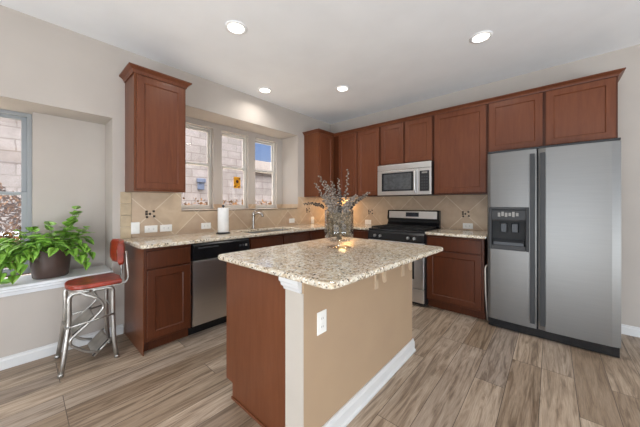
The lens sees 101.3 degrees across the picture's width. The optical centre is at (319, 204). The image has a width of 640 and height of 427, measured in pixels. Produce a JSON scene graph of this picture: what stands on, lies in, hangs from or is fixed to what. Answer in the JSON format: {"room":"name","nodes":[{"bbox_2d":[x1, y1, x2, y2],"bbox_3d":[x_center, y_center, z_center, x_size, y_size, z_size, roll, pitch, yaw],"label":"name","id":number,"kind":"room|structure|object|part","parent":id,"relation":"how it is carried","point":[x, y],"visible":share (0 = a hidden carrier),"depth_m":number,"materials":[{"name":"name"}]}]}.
{"room":"kitchen","nodes":[
{"label":"kitchen","id":0,"kind":"room"},
{"bbox_2d":[0,5,329,357],"bbox_3d":[-2.129,-0.126,2.688,0.520,2.752,6.750,0,0,41],"label":"wall","id":1,"kind":"structure","parent":0,"point":[72,88],"depth_m":2.47,"materials":[{"name":"beige paint"}]},
{"bbox_2d":[0,109,31,275],"bbox_3d":[-2.955,-0.097,2.052,0.080,1.437,0.943,0,0,41],"label":"window","id":2,"kind":"structure","parent":1,"relation":"in","point":[26,119],"depth_m":2.36,"materials":[{"name":"grey plastic"}]},
{"bbox_3d":[-2.969,-0.432,2.065,0.034,0.705,0.883,0,0,41],"label":"sash","id":3,"kind":"part","parent":2,"relation":"part of","materials":[{"name":"clear glass"}]},
{"bbox_3d":[-2.941,0.241,2.040,0.034,0.702,0.883,0,0,41],"label":"sash","id":4,"kind":"part","parent":2,"relation":"part of","materials":[{"name":"grey plastic"}]},
{"bbox_2d":[0,265,115,297],"bbox_3d":[-2.724,0.664,1.833,0.373,0.081,2.020,0,0,41],"label":"window sill","id":5,"kind":"structure","parent":1,"relation":"attached to","point":[24,284],"depth_m":2.16,"materials":[{"name":"white paint"}]},
{"bbox_2d":[0,206,95,284],"bbox_3d":[-2.337,0.320,2.164,0.432,0.608,0.771,0,0,41],"label":"potted plant","id":6,"kind":"object","parent":5,"relation":"on","point":[47,258],"visible":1,"depth_m":2.17,"materials":[{"name":"green plant"}]},
{"bbox_3d":[-2.337,0.501,2.278,0.274,0.245,0.274,0,0,41],"label":"pot","id":7,"kind":"part","parent":6,"relation":"part of","materials":[{"name":"brown ceramic"}]},
{"bbox_2d":[0,324,122,370],"bbox_3d":[-3.025,1.205,1.265,0.015,0.090,3.390,0,0,41],"label":"baseboard","id":8,"kind":"structure","parent":1,"relation":"attached to","point":[27,356],"depth_m":2.12,"materials":[{"name":"white paint"}]},
{"bbox_2d":[119,62,191,192],"bbox_3d":[-1.620,-0.679,2.602,0.355,1.118,0.537,0,0,41],"label":"upper cabinet","id":9,"kind":"object","parent":1,"relation":"attached to","point":[155,102],"visible":1,"depth_m":2.48,"materials":[{"name":"brown wood"}]},
{"bbox_3d":[-1.620,-1.208,2.602,0.355,0.060,0.537,0,0,41],"label":"crown molding","id":10,"kind":"part","parent":9,"relation":"part of","materials":[{"name":"brown wood"}]},
{"bbox_3d":[-1.512,-0.651,2.508,0.022,1.027,0.409,0,0,41],"label":"door","id":11,"kind":"part","parent":9,"relation":"part of","materials":[{"name":"brown wood"}]},
{"bbox_2d":[181,124,210,208],"bbox_3d":[-1.684,-0.495,3.526,0.060,1.108,0.435,0,0,41],"label":"window","id":12,"kind":"structure","parent":1,"relation":"in","point":[188,126],"depth_m":3.64,"materials":[{"name":"beige plastic"}]},
{"bbox_3d":[-1.673,-0.258,3.517,0.024,0.595,0.397,0,0,41],"label":"sash","id":13,"kind":"part","parent":12,"relation":"part of","materials":[{"name":"clear glass"}]},
{"bbox_3d":[-1.694,-0.777,3.535,0.024,0.505,0.397,0,0,41],"label":"sash","id":14,"kind":"part","parent":12,"relation":"part of","materials":[{"name":"clear glass"}]},
{"bbox_2d":[120,192,328,238],"bbox_3d":[-1.013,0.108,3.853,0.414,0.454,3.200,0,0,41],"label":"tile backsplash","id":15,"kind":"structure","parent":1,"relation":"attached to","point":[148,209],"depth_m":2.99,"materials":[{"name":"tile"}]},
{"bbox_2d":[131,222,139,233],"bbox_3d":[-1.833,0.238,2.604,0.008,0.116,0.072,0,0,41],"label":"light switch","id":16,"kind":"object","parent":15,"relation":"attached to","point":[135,226],"visible":1,"depth_m":2.60,"materials":[{"name":"plastic"}]},
{"bbox_2d":[145,225,156,232],"bbox_3d":[-1.743,0.257,2.708,0.007,0.072,0.116,0,0,41],"label":"wall outlet","id":17,"kind":"object","parent":15,"relation":"attached to","point":[153,228],"visible":1,"depth_m":2.71,"materials":[{"name":"plastic"}]},
{"bbox_2d":[160,224,171,231],"bbox_3d":[-1.651,0.257,2.813,0.007,0.072,0.116,0,0,41],"label":"wall outlet","id":18,"kind":"object","parent":15,"relation":"attached to","point":[163,228],"visible":1,"depth_m":2.81,"materials":[{"name":"plastic"}]},
{"bbox_2d":[201,223,210,228],"bbox_3d":[-1.363,0.260,3.139,0.007,0.072,0.116,0,0,41],"label":"wall outlet","id":19,"kind":"object","parent":15,"relation":"attached to","point":[203,225],"visible":1,"depth_m":3.14,"materials":[{"name":"plastic"}]},
{"bbox_2d":[222,132,245,207],"bbox_3d":[-1.314,-0.495,3.946,0.060,1.108,0.435,0,0,41],"label":"window","id":20,"kind":"structure","parent":1,"relation":"in","point":[243,138],"depth_m":4.07,"materials":[{"name":"beige plastic"}]},
{"bbox_3d":[-1.324,-0.777,3.956,0.024,0.505,0.397,0,0,41],"label":"sash","id":21,"kind":"part","parent":20,"relation":"part of","materials":[{"name":"clear glass"}]},
{"bbox_3d":[-1.303,-0.258,3.937,0.024,0.595,0.397,0,0,41],"label":"sash","id":22,"kind":"part","parent":20,"relation":"part of","materials":[{"name":"clear glass"}]},
{"bbox_2d":[234,172,239,187],"bbox_3d":[-1.251,-0.378,3.960,0.018,0.276,0.110,0,0,41],"label":"ornament","id":23,"kind":"object","parent":20,"relation":"hanging from","point":[236,179],"visible":1,"depth_m":3.95,"materials":[{"name":"yellow"}]},
{"bbox_2d":[255,139,274,207],"bbox_3d":[-0.944,-0.495,4.367,0.060,1.108,0.435,0,0,41],"label":"window","id":24,"kind":"structure","parent":1,"relation":"in","point":[271,144],"depth_m":4.49,"materials":[{"name":"beige plastic"}]},
{"bbox_3d":[-0.954,-0.777,4.376,0.024,0.505,0.397,0,0,41],"label":"sash","id":25,"kind":"part","parent":24,"relation":"part of","materials":[{"name":"clear glass"}]},
{"bbox_3d":[-0.933,-0.258,4.357,0.024,0.595,0.397,0,0,41],"label":"sash","id":26,"kind":"part","parent":24,"relation":"part of","materials":[{"name":"clear glass"}]},
{"bbox_2d":[304,132,333,196],"bbox_3d":[0.095,-0.647,4.556,0.347,1.055,0.701,0,0,41],"label":"upper cabinet","id":27,"kind":"object","parent":1,"relation":"attached to","point":[318,147],"visible":0.68,"depth_m":4.30,"materials":[{"name":"brown wood"}]},
{"bbox_3d":[0.104,-0.639,4.321,0.022,1.002,0.327,0,0,41],"label":"door","id":28,"kind":"part","parent":27,"relation":"part of","materials":[{"name":"brown wood"}]},
{"bbox_2d":[0,0,639,123],"bbox_3d":[0.354,-1.562,0.401,7.270,0.120,6.900,0,0,41],"label":"ceiling","id":29,"kind":"structure","parent":0,"point":[390,54],"depth_m":2.41,"materials":[{"name":"paint"}]},
{"bbox_2d":[225,20,246,34],"bbox_3d":[-0.714,-1.497,2.231,0.184,0.010,0.184,0,0,41],"label":"recessed light","id":30,"kind":"object","parent":29,"relation":"in","point":[235,27],"visible":1,"depth_m":2.22,"materials":[{"name":"beige"}]},
{"bbox_2d":[258,87,271,93],"bbox_3d":[-0.725,-1.497,3.457,0.184,0.010,0.184,0,0,41],"label":"recessed light","id":31,"kind":"object","parent":29,"relation":"in","point":[265,90],"visible":1,"depth_m":3.45,"materials":[{"name":"beige"}]},
{"bbox_2d":[335,85,349,91],"bbox_3d":[0.292,-1.497,3.407,0.184,0.010,0.184,0,0,41],"label":"recessed light","id":32,"kind":"object","parent":29,"relation":"in","point":[342,88],"visible":1,"depth_m":3.40,"materials":[{"name":"beige"}]},
{"bbox_2d":[469,30,492,43],"bbox_3d":[1.447,-1.497,2.357,0.184,0.010,0.184,0,0,41],"label":"recessed light","id":33,"kind":"object","parent":29,"relation":"in","point":[482,36],"visible":1,"depth_m":2.35,"materials":[{"name":"beige"}]},
{"bbox_2d":[0,303,639,426],"bbox_3d":[0.492,1.310,0.293,6.620,0.120,6.620,0,0,41],"label":"floor","id":34,"kind":"structure","parent":0,"point":[463,370],"depth_m":1.83,"materials":[{"name":"wood"}]},
{"bbox_2d":[54,238,128,378],"bbox_3d":[-1.871,0.779,2.163,0.389,0.940,0.441,0,0,41],"label":"step stool","id":35,"kind":"object","parent":34,"relation":"on","point":[88,284],"visible":1,"depth_m":2.12,"materials":[{"name":"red metal"}]},
{"bbox_3d":[-2.052,0.953,2.152,0.200,0.593,0.075,0,0,-27],"label":"leg","id":36,"kind":"part","parent":35,"relation":"part of","materials":[{"name":"silver metal"}]},
{"bbox_3d":[-1.841,0.953,1.968,0.055,0.593,0.195,0,0,30],"label":"leg","id":37,"kind":"part","parent":35,"relation":"part of","materials":[{"name":"silver metal"}]},
{"bbox_3d":[-2.005,0.918,2.208,0.020,0.503,0.214,0,0,41],"label":"step frame","id":38,"kind":"part","parent":35,"relation":"part of","materials":[{"name":"silver metal"}]},
{"bbox_3d":[-1.788,0.918,2.016,0.020,0.503,0.214,0,0,41],"label":"step frame","id":39,"kind":"part","parent":35,"relation":"part of","materials":[{"name":"silver metal"}]},
{"bbox_3d":[-1.860,0.634,2.157,0.325,0.036,0.350,0,0,41],"label":"seat","id":40,"kind":"part","parent":35,"relation":"part of","materials":[{"name":"red leather"}]},
{"bbox_3d":[-1.711,0.953,2.104,0.060,0.592,0.166,0,0,41],"label":"leg","id":41,"kind":"part","parent":35,"relation":"part of","materials":[{"name":"silver metal"}]},
{"bbox_3d":[-1.928,0.953,2.298,0.064,0.592,0.171,0,0,41],"label":"leg","id":42,"kind":"part","parent":35,"relation":"part of","materials":[{"name":"silver metal"}]},
{"bbox_3d":[-1.756,0.410,2.286,0.280,0.203,0.074,0,0,41],"label":"backrest","id":43,"kind":"part","parent":35,"relation":"part of","materials":[{"name":"red leather"}]},
{"bbox_2d":[124,243,190,355],"bbox_3d":[-1.543,0.808,2.487,0.622,0.883,0.385,0,0,41],"label":"base cabinet","id":44,"kind":"object","parent":34,"relation":"on","point":[157,290],"visible":0.88,"depth_m":2.28,"materials":[{"name":"brown wood"}]},
{"bbox_3d":[-1.671,0.808,2.347,0.587,0.883,0.005,0,0,41],"label":"panel","id":45,"kind":"part","parent":44,"relation":"part of","materials":[{"name":"brown wood"}]},
{"bbox_3d":[-1.315,0.838,2.293,0.022,0.575,0.343,0,0,41],"label":"door","id":46,"kind":"part","parent":44,"relation":"part of","materials":[{"name":"brown wood"}]},
{"bbox_3d":[-1.316,0.464,2.293,0.020,0.143,0.343,0,0,41],"label":"drawer","id":47,"kind":"part","parent":44,"relation":"part of","materials":[{"name":"brown wood"}]},
{"bbox_2d":[188,238,248,335],"bbox_3d":[-1.198,0.810,2.847,0.608,0.880,0.606,0,0,41],"label":"dishwasher","id":48,"kind":"object","parent":34,"relation":"on","point":[208,273],"visible":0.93,"depth_m":2.55,"materials":[{"name":"silver metal"}]},
{"bbox_3d":[-0.996,0.839,2.669,0.054,0.613,0.600,0,0,41],"label":"door","id":49,"kind":"part","parent":48,"relation":"part of","materials":[{"name":"silver metal"}]},
{"bbox_3d":[-0.993,0.450,2.667,0.060,0.156,0.600,0,0,41],"label":"control panel","id":50,"kind":"part","parent":48,"relation":"part of","materials":[{"name":"black plastic"}]},
{"bbox_2d":[249,231,308,249],"bbox_3d":[-0.690,0.808,3.456,0.622,0.883,0.973,0,0,41],"label":"base cabinet","id":51,"kind":"object","parent":34,"relation":"on","point":[287,238],"visible":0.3,"depth_m":3.19,"materials":[{"name":"brown wood"}]},
{"bbox_3d":[-0.621,0.464,3.082,0.020,0.143,0.465,0,0,41],"label":"drawer","id":52,"kind":"part","parent":51,"relation":"part of","materials":[{"name":"brown wood"}]},
{"bbox_3d":[-0.307,0.464,3.439,0.020,0.143,0.455,0,0,41],"label":"drawer","id":53,"kind":"part","parent":51,"relation":"part of","materials":[{"name":"brown wood"}]},
{"bbox_2d":[227,262,415,426],"bbox_3d":[0.115,0.808,1.947,0.873,0.883,1.354,0,0,41],"label":"kitchen island","id":54,"kind":"object","parent":34,"relation":"on","point":[282,373],"visible":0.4,"depth_m":1.50,"materials":[{"name":"beige paint"}]},
{"bbox_3d":[-0.371,1.241,1.513,0.528,0.018,0.008,0,0,41],"label":"shoe molding","id":55,"kind":"part","parent":54,"relation":"part of","materials":[{"name":"brown wood"}]},
{"bbox_3d":[-0.392,0.808,1.543,0.601,0.883,0.008,0,0,41],"label":"panel","id":56,"kind":"part","parent":54,"relation":"part of","materials":[{"name":"brown wood"}]},
{"bbox_3d":[-0.127,0.840,1.295,0.126,0.820,0.005,0,0,41],"label":"post","id":57,"kind":"part","parent":54,"relation":"part of","materials":[{"name":"paint"}]},
{"bbox_2d":[317,309,326,335],"bbox_3d":[0.010,0.608,1.350,0.007,0.116,0.072,0,0,41],"label":"wall outlet","id":58,"kind":"object","parent":54,"relation":"attached to","point":[322,315],"visible":1,"depth_m":1.34,"materials":[{"name":"plastic"}]},
{"bbox_2d":[218,237,442,288],"bbox_3d":[0.142,0.350,1.901,1.049,0.031,1.350,0,0,41],"label":"island countertop","id":59,"kind":"structure","parent":54,"relation":"on","point":[311,262],"depth_m":1.60,"materials":[{"name":"stone"}]},
{"bbox_2d":[325,210,353,248],"bbox_3d":[0.147,0.190,2.031,0.224,0.289,0.224,0,0,41],"label":"glass vase","id":60,"kind":"object","parent":59,"relation":"on","point":[348,247],"visible":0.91,"depth_m":2.01,"materials":[{"name":"clear glass"}]},
{"bbox_2d":[303,202,341,238],"bbox_3d":[0.019,0.128,2.022,0.299,0.290,0.037,0,0,-9],"label":"stem","id":61,"kind":"object","parent":60,"relation":"in","point":[311,203],"visible":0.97,"depth_m":2.01,"materials":[{"name":"grey plant"}]},
{"bbox_2d":[314,183,340,237],"bbox_3d":[0.062,0.053,2.063,0.222,0.441,0.046,0,0,12],"label":"stem","id":62,"kind":"object","parent":60,"relation":"in","point":[323,201],"visible":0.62,"depth_m":2.06,"materials":[{"name":"grey plant"}]},
{"bbox_2d":[318,175,340,238],"bbox_3d":[0.075,0.030,1.988,0.202,0.486,0.047,0,0,-31],"label":"stem","id":63,"kind":"object","parent":60,"relation":"in","point":[318,175],"visible":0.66,"depth_m":1.97,"materials":[{"name":"grey plant"}]},
{"bbox_2d":[323,194,337,228],"bbox_3d":[0.087,0.098,1.984,0.051,0.351,0.193,0,0,41],"label":"stem","id":64,"kind":"object","parent":60,"relation":"in","point":[327,202],"visible":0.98,"depth_m":1.95,"materials":[{"name":"grey plant"}]},
{"bbox_2d":[324,180,339,236],"bbox_3d":[0.093,0.039,2.065,0.153,0.467,0.056,0,0,41],"label":"stem","id":65,"kind":"object","parent":60,"relation":"in","point":[324,180],"visible":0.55,"depth_m":2.08,"materials":[{"name":"grey plant"}]},
{"bbox_2d":[327,186,338,217],"bbox_3d":[0.108,0.068,1.980,0.056,0.410,0.157,0,0,41],"label":"stem","id":66,"kind":"object","parent":60,"relation":"in","point":[335,203],"visible":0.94,"depth_m":1.97,"materials":[{"name":"grey plant"}]},
{"bbox_2d":[330,181,339,239],"bbox_3d":[0.130,0.045,2.067,0.084,0.457,0.069,0,0,29],"label":"stem","id":67,"kind":"object","parent":60,"relation":"in","point":[333,188],"visible":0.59,"depth_m":2.06,"materials":[{"name":"grey plant"}]},
{"bbox_2d":[326,212,351,237],"bbox_3d":[0.146,0.152,2.030,0.213,0.198,0.214,0,0,41],"label":"dry leaves","id":68,"kind":"object","parent":60,"relation":"in","point":[345,229],"visible":0.97,"depth_m":1.98,"materials":[{"name":"grey plant"}]},
{"bbox_2d":[336,178,341,210],"bbox_3d":[0.145,0.036,2.012,0.046,0.473,0.055,0,0,-19],"label":"stem","id":69,"kind":"object","parent":60,"relation":"in","point":[338,204],"visible":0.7,"depth_m":2.00,"materials":[{"name":"grey plant"}]},
{"bbox_2d":[338,189,342,238],"bbox_3d":[0.157,0.082,1.984,0.040,0.382,0.122,0,0,1],"label":"stem","id":70,"kind":"object","parent":60,"relation":"in","point":[340,192],"visible":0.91,"depth_m":1.95,"materials":[{"name":"grey plant"}]},
{"bbox_2d":[338,169,348,237],"bbox_3d":[0.188,-0.002,2.049,0.053,0.551,0.107,0,0,41],"label":"stem","id":71,"kind":"object","parent":60,"relation":"in","point":[344,195],"visible":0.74,"depth_m":2.06,"materials":[{"name":"grey plant"}]},
{"bbox_2d":[340,196,354,222],"bbox_3d":[0.182,0.108,1.969,0.055,0.331,0.177,0,0,-41],"label":"stem","id":72,"kind":"object","parent":60,"relation":"in","point":[344,207],"visible":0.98,"depth_m":1.94,"materials":[{"name":"grey plant"}]},
{"bbox_2d":[337,194,357,238],"bbox_3d":[0.207,0.099,1.997,0.167,0.348,0.052,0,0,13],"label":"stem","id":73,"kind":"object","parent":60,"relation":"in","point":[355,195],"visible":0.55,"depth_m":1.98,"materials":[{"name":"grey plant"}]},
{"bbox_2d":[337,195,367,237],"bbox_3d":[0.249,0.100,2.045,0.247,0.346,0.037,0,0,-7],"label":"stem","id":74,"kind":"object","parent":60,"relation":"in","point":[365,195],"visible":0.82,"depth_m":2.04,"materials":[{"name":"grey plant"}]},
{"bbox_2d":[336,192,369,238],"bbox_3d":[0.265,0.086,2.077,0.298,0.374,0.051,0,0,-15],"label":"stem","id":75,"kind":"object","parent":60,"relation":"in","point":[366,193],"visible":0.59,"depth_m":2.09,"materials":[{"name":"grey plant"}]},
{"bbox_3d":[0.369,1.200,1.744,0.026,0.100,1.323,0,0,41],"label":"baseboard","id":76,"kind":"part","parent":54,"relation":"part of","materials":[{"name":"white paint"}]},
{"bbox_2d":[309,229,336,240],"bbox_3d":[0.031,0.808,4.275,0.622,0.883,1.206,0,0,41],"label":"base cabinet","id":77,"kind":"object","parent":34,"relation":"on","point":[314,234],"visible":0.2,"depth_m":3.75,"materials":[{"name":"brown wood"}]},
{"bbox_2d":[123,222,375,248],"bbox_3d":[-0.408,0.350,3.332,1.210,0.031,3.206,0,0,41],"label":"countertop","id":78,"kind":"structure","parent":77,"relation":"on","point":[190,238],"depth_m":2.80,"materials":[{"name":"stone"}]},
{"bbox_2d":[216,205,229,233],"bbox_3d":[-1.107,0.171,3.001,0.156,0.328,0.156,0,0,41],"label":"paper towel holder","id":79,"kind":"object","parent":78,"relation":"on","point":[223,213],"visible":0.99,"depth_m":2.95,"materials":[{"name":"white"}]},
{"bbox_2d":[251,209,263,228],"bbox_3d":[-0.814,0.202,3.504,0.219,0.264,0.118,0,0,41],"label":"kitchen faucet","id":80,"kind":"object","parent":78,"relation":"on","point":[253,213],"visible":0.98,"depth_m":3.52,"materials":[{"name":"silver metal"}]},
{"bbox_2d":[246,229,285,232],"bbox_3d":[-0.659,0.458,3.412,0.414,0.184,0.784,0,0,41],"label":"sink","id":81,"kind":"object","parent":78,"relation":"in","point":[278,229],"visible":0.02,"depth_m":3.65,"materials":[{"name":"silver metal"}]},
{"bbox_3d":[0.038,0.464,3.831,0.020,0.143,0.510,0,0,41],"label":"drawer","id":82,"kind":"part","parent":77,"relation":"part of","materials":[{"name":"brown wood"}]},
{"bbox_2d":[342,229,368,238],"bbox_3d":[0.679,0.808,4.096,0.581,0.883,0.622,0,0,41],"label":"base cabinet","id":83,"kind":"object","parent":34,"relation":"on","point":[363,234],"visible":0.02,"depth_m":3.78,"materials":[{"name":"brown wood"}]},
{"bbox_2d":[368,210,440,305],"bbox_3d":[1.147,0.670,3.599,0.763,1.160,0.692,0,0,41],"label":"gas range","id":84,"kind":"object","parent":34,"relation":"on","point":[403,226],"visible":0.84,"depth_m":3.44,"materials":[{"name":"black metal"}]},
{"bbox_3d":[0.968,0.415,3.396,0.763,0.119,0.051,0,0,41],"label":"control panel","id":85,"kind":"part","parent":84,"relation":"part of","materials":[{"name":"black metal"}]},
{"bbox_3d":[0.970,0.751,3.399,0.759,0.547,0.044,0,0,41],"label":"oven door","id":86,"kind":"part","parent":84,"relation":"part of","materials":[{"name":"silver metal"}]},
{"bbox_2d":[369,227,440,233],"bbox_3d":[1.169,0.343,3.624,0.763,0.022,0.625,0,0,41],"label":"cooktop","id":87,"kind":"object","parent":84,"relation":"in","point":[392,230],"depth_m":3.42,"materials":[{"name":"black metal"}]},
{"bbox_3d":[1.352,0.160,3.832,0.763,0.140,0.069,0,0,41],"label":"panel","id":88,"kind":"part","parent":84,"relation":"part of","materials":[{"name":"silver metal"}]},
{"bbox_3d":[0.972,1.117,3.401,0.759,0.165,0.039,0,0,41],"label":"storage drawer","id":89,"kind":"part","parent":84,"relation":"part of","materials":[{"name":"silver metal"}]},
{"bbox_2d":[412,234,427,305],"bbox_3d":[1.181,0.792,3.637,0.763,0.875,0.590,0,0,41],"label":"oven","id":90,"kind":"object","parent":84,"relation":"in","point":[425,300],"depth_m":3.17,"materials":[{"name":"silver metal"}]},
{"bbox_2d":[426,235,486,319],"bbox_3d":[1.705,0.808,3.193,0.601,0.883,0.622,0,0,41],"label":"base cabinet","id":91,"kind":"object","parent":34,"relation":"on","point":[455,275],"visible":0.7,"depth_m":2.94,"materials":[{"name":"brown wood"}]},
{"bbox_3d":[1.505,0.464,2.971,0.560,0.143,0.020,0,0,41],"label":"drawer","id":92,"kind":"part","parent":91,"relation":"part of","materials":[{"name":"brown wood"}]},
{"bbox_3d":[1.504,0.838,2.970,0.560,0.575,0.022,0,0,41],"label":"door","id":93,"kind":"part","parent":91,"relation":"part of","materials":[{"name":"brown wood"}]},
{"bbox_2d":[425,228,486,238],"bbox_3d":[1.708,0.350,3.180,0.626,0.031,0.640,0,0,41],"label":"countertop","id":94,"kind":"structure","parent":91,"relation":"on","point":[440,232],"depth_m":3.05,"materials":[{"name":"stone"}]},
{"bbox_2d":[484,265,487,320],"bbox_3d":[1.769,0.940,2.780,0.121,0.604,0.017,0,0,-44],"label":"rod","id":95,"kind":"object","parent":34,"relation":"on","point":[486,265],"visible":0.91,"depth_m":2.75,"materials":[{"name":"silver metal"}]},
{"bbox_2d":[487,138,620,357],"bbox_3d":[2.255,0.359,2.612,0.914,1.782,0.710,0,0,41],"label":"refrigerator","id":96,"kind":"object","parent":34,"relation":"on","point":[554,211],"visible":1,"depth_m":2.33,"materials":[{"name":"grey metal"}]},
{"bbox_3d":[1.849,0.240,2.575,0.320,0.420,0.040,0,0,41],"label":"dispenser frame","id":97,"kind":"part","parent":96,"relation":"part of","materials":[{"name":"black plastic"}]},
{"bbox_3d":[1.864,0.113,2.592,0.270,0.105,0.064,0,0,41],"label":"dispenser panel","id":98,"kind":"part","parent":96,"relation":"part of","materials":[{"name":"grey plastic"}]},
{"bbox_3d":[1.883,0.322,2.583,0.395,1.667,0.078,0,0,41],"label":"freezer door","id":99,"kind":"part","parent":96,"relation":"part of","materials":[{"name":"silver metal"}]},
{"bbox_3d":[1.965,0.318,2.425,0.038,1.565,0.048,0,0,41],"label":"door handle","id":100,"kind":"part","parent":96,"relation":"part of","materials":[{"name":"grey metal"}]},
{"bbox_3d":[2.019,0.318,2.378,0.038,1.565,0.048,0,0,41],"label":"door handle","id":101,"kind":"part","parent":96,"relation":"part of","materials":[{"name":"grey metal"}]},
{"bbox_3d":[2.229,0.322,2.277,0.511,1.667,0.080,0,0,41],"label":"fresh food door","id":102,"kind":"part","parent":96,"relation":"part of","materials":[{"name":"silver metal"}]},
{"bbox_2d":[330,44,639,327],"bbox_3d":[2.780,-0.126,2.762,6.750,2.752,0.150,0,0,41],"label":"wall","id":103,"kind":"structure","parent":0,"point":[629,57],"depth_m":2.54,"materials":[{"name":"beige paint"}]},
{"bbox_2d":[334,127,389,196],"bbox_3d":[0.664,-0.647,4.303,0.881,1.055,0.332,0,0,41],"label":"upper cabinet","id":104,"kind":"object","parent":103,"relation":"attached to","point":[359,152],"visible":0.72,"depth_m":4.13,"materials":[{"name":"brown wood"}]},
{"bbox_3d":[0.452,-0.639,4.283,0.355,1.002,0.022,0,0,41],"label":"door","id":105,"kind":"part","parent":104,"relation":"part of","materials":[{"name":"brown wood"}]},
{"bbox_3d":[0.740,-0.639,4.029,0.377,1.002,0.022,0,0,41],"label":"door","id":106,"kind":"part","parent":104,"relation":"part of","materials":[{"name":"brown wood"}]},
{"bbox_2d":[378,161,433,195],"bbox_3d":[1.236,-0.338,3.705,0.761,0.431,0.445,0,0,41],"label":"microwave","id":107,"kind":"object","parent":103,"relation":"attached to","point":[415,178],"visible":0.99,"depth_m":3.54,"materials":[{"name":"silver metal"}]},
{"bbox_3d":[1.066,-0.297,3.643,0.587,0.347,0.022,0,0,41],"label":"door","id":108,"kind":"part","parent":107,"relation":"part of","materials":[{"name":"silver metal"}]},
{"bbox_3d":[1.132,-0.514,3.586,0.761,0.078,0.020,0,0,41],"label":"vent panel","id":109,"kind":"part","parent":107,"relation":"part of","materials":[{"name":"silver metal"}]},
{"bbox_3d":[1.245,-0.297,3.440,0.022,0.304,0.058,0,0,41],"label":"handle","id":110,"kind":"part","parent":107,"relation":"part of","materials":[{"name":"silver metal"}]},
{"bbox_3d":[1.353,-0.297,3.391,0.171,0.347,0.020,0,0,41],"label":"keypad panel","id":111,"kind":"part","parent":107,"relation":"part of","materials":[{"name":"silver metal"}]},
{"bbox_2d":[381,115,433,165],"bbox_3d":[1.282,-0.866,3.758,0.763,0.619,0.332,0,0,41],"label":"upper cabinet","id":112,"kind":"object","parent":103,"relation":"attached to","point":[411,141],"visible":0.8,"depth_m":3.60,"materials":[{"name":"brown wood"}]},
{"bbox_3d":[1.036,-0.857,3.769,0.348,0.566,0.022,0,0,41],"label":"door","id":113,"kind":"part","parent":112,"relation":"part of","materials":[{"name":"brown wood"}]},
{"bbox_3d":[1.317,-0.857,3.521,0.363,0.566,0.022,0,0,41],"label":"door","id":114,"kind":"part","parent":112,"relation":"part of","materials":[{"name":"brown wood"}]},
{"bbox_2d":[332,195,486,230],"bbox_3d":[1.173,0.108,4.067,2.587,0.454,0.014,0,0,41],"label":"tile backsplash","id":115,"kind":"structure","parent":103,"relation":"attached to","point":[456,210],"depth_m":3.66,"materials":[{"name":"tile"}]},
{"bbox_2d":[463,223,472,228],"bbox_3d":[1.917,0.284,3.401,0.116,0.072,0.007,0,0,41],"label":"wall outlet","id":116,"kind":"object","parent":115,"relation":"attached to","point":[465,225],"visible":1,"depth_m":3.40,"materials":[{"name":"plastic"}]},
{"bbox_2d":[434,104,487,194],"bbox_3d":[1.793,-0.647,3.308,0.595,1.055,0.332,0,0,41],"label":"upper cabinet","id":117,"kind":"object","parent":103,"relation":"attached to","point":[460,136],"visible":0.82,"depth_m":3.18,"materials":[{"name":"brown wood"}]},
{"bbox_2d":[302,67,625,136],"bbox_3d":[1.295,-1.173,3.451,3.661,0.045,0.438,0,0,36],"label":"crown molding","id":118,"kind":"structure","parent":103,"relation":"attached to","point":[618,72],"depth_m":2.96,"materials":[{"name":"brown wood"}]},
{"bbox_2d":[488,76,617,151],"bbox_3d":[2.390,-0.875,2.783,0.991,0.600,0.332,0,0,41],"label":"upper cabinet","id":119,"kind":"object","parent":103,"relation":"attached to","point":[588,111],"visible":0.8,"depth_m":2.61,"materials":[{"name":"brown wood"}]},
{"bbox_3d":[2.099,-0.867,2.833,0.466,0.547,0.022,0,0,41],"label":"door","id":120,"kind":"part","parent":119,"relation":"part of","materials":[{"name":"brown wood"}]},
{"bbox_3d":[2.470,-0.867,2.506,0.476,0.547,0.022,0,0,41],"label":"door","id":121,"kind":"part","parent":119,"relation":"part of","materials":[{"name":"brown wood"}]},
{"bbox_2d":[621,324,639,337],"bbox_3d":[3.998,1.205,1.580,3.020,0.090,0.015,0,0,41],"label":"baseboard","id":122,"kind":"structure","parent":103,"relation":"attached to","point":[625,329],"depth_m":2.49,"materials":[{"name":"white paint"}]},
{"label":"outside","id":123,"kind":"structure","parent":0,"visible":0},
{"bbox_3d":[-5.165,1.575,8.326,11.470,0.150,22.000,0,0,41],"label":"ground","id":124,"kind":"structure","parent":123,"visible":0},
{"bbox_2d":[0,182,29,276],"bbox_3d":[-4.551,0.600,3.252,0.592,1.808,2.490,0,0,41],"label":"dry shrub","id":125,"kind":"object","parent":124,"relation":"on","point":[11,206],"visible":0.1,"depth_m":3.54,"materials":[{"name":"brown plant"}]},
{"bbox_2d":[0,117,271,274],"bbox_3d":[-4.764,-0.400,6.640,2.700,3.800,16.000,0,0,41],"label":"brick wall","id":126,"kind":"structure","parent":124,"relation":"on","point":[10,129],"depth_m":6.58,"materials":[{"name":"brick"}]},
{"bbox_2d":[197,178,205,189],"bbox_3d":[-3.015,-0.510,6.659,0.098,0.280,0.200,0,0,41],"label":"meter box","id":127,"kind":"object","parent":126,"relation":"attached to","point":[200,181],"visible":1,"depth_m":6.63,"materials":[{"name":"metal"}]},
{"bbox_2d":[182,197,256,204],"bbox_3d":[-2.565,0.668,5.888,0.486,1.670,2.668,0,0,41],"label":"dry shrub","id":128,"kind":"object","parent":124,"relation":"on","point":[231,201],"visible":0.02,"depth_m":6.04,"materials":[{"name":"brown plant"}]},
{"bbox_2d":[258,200,271,204],"bbox_3d":[-1.061,0.679,7.576,0.498,1.650,1.785,0,0,41],"label":"dry shrub","id":129,"kind":"object","parent":124,"relation":"on","point":[270,203],"visible":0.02,"depth_m":7.08,"materials":[{"name":"brown plant"}]}
]}

